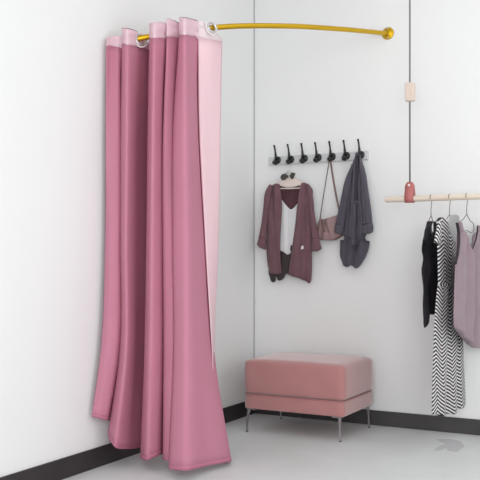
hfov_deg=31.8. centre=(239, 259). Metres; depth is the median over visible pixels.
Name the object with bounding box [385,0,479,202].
rail
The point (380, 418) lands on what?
baseboard
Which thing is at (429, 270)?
black top
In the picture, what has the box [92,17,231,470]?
curtain
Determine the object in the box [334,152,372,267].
jacket
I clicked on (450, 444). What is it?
floor patch
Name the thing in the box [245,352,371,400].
seat cushion
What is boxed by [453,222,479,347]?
tank
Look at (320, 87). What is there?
wall
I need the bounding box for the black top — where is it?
[421,221,437,327]
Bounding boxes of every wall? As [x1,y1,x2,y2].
[0,0,253,476]
[255,0,479,419]
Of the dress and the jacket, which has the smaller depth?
the dress
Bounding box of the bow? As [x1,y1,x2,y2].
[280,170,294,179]
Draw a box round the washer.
[205,20,216,34]
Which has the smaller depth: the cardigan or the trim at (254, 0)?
the cardigan
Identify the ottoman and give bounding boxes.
[245,352,371,441]
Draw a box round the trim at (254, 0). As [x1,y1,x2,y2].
[254,0,254,357]
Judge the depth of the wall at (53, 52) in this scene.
4.10 m
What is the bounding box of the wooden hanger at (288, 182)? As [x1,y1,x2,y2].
[277,163,302,188]
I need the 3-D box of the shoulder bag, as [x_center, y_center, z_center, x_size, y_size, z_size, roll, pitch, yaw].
[0.584,-0.392,5.464,0.196,0.530,0.073,0,0,29]
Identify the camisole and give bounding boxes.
[280,200,296,254]
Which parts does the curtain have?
edge panel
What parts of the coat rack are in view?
hook plate, hook plate, hook plate, hook plate, hook plate, hook plate, hook plate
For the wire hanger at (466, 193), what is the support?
hanging from the rail
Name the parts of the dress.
neck panel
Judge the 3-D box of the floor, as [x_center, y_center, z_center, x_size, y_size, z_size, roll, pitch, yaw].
[1.308,1.100,1.661,6.320,0.100,6.320,0,0,29]
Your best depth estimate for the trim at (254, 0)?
5.78 m
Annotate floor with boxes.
[63,413,479,479]
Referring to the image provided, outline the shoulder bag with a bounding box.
[317,161,343,239]
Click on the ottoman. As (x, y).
(336, 386)
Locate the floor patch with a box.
[434,439,463,451]
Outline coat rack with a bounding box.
[268,139,368,165]
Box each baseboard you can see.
[0,401,254,479]
[255,409,479,434]
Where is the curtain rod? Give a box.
[137,23,393,41]
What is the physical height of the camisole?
0.468 m
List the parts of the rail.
cord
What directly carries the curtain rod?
attached to the wall at (53, 52)
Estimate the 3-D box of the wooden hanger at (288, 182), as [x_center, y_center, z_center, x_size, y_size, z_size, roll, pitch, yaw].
[0.331,-0.557,5.587,0.197,0.176,0.014,0,0,29]
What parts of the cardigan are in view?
panel, panel, panel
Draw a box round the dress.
[431,215,464,415]
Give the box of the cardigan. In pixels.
[257,183,321,282]
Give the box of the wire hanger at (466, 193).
[459,193,473,232]
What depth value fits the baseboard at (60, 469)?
4.17 m

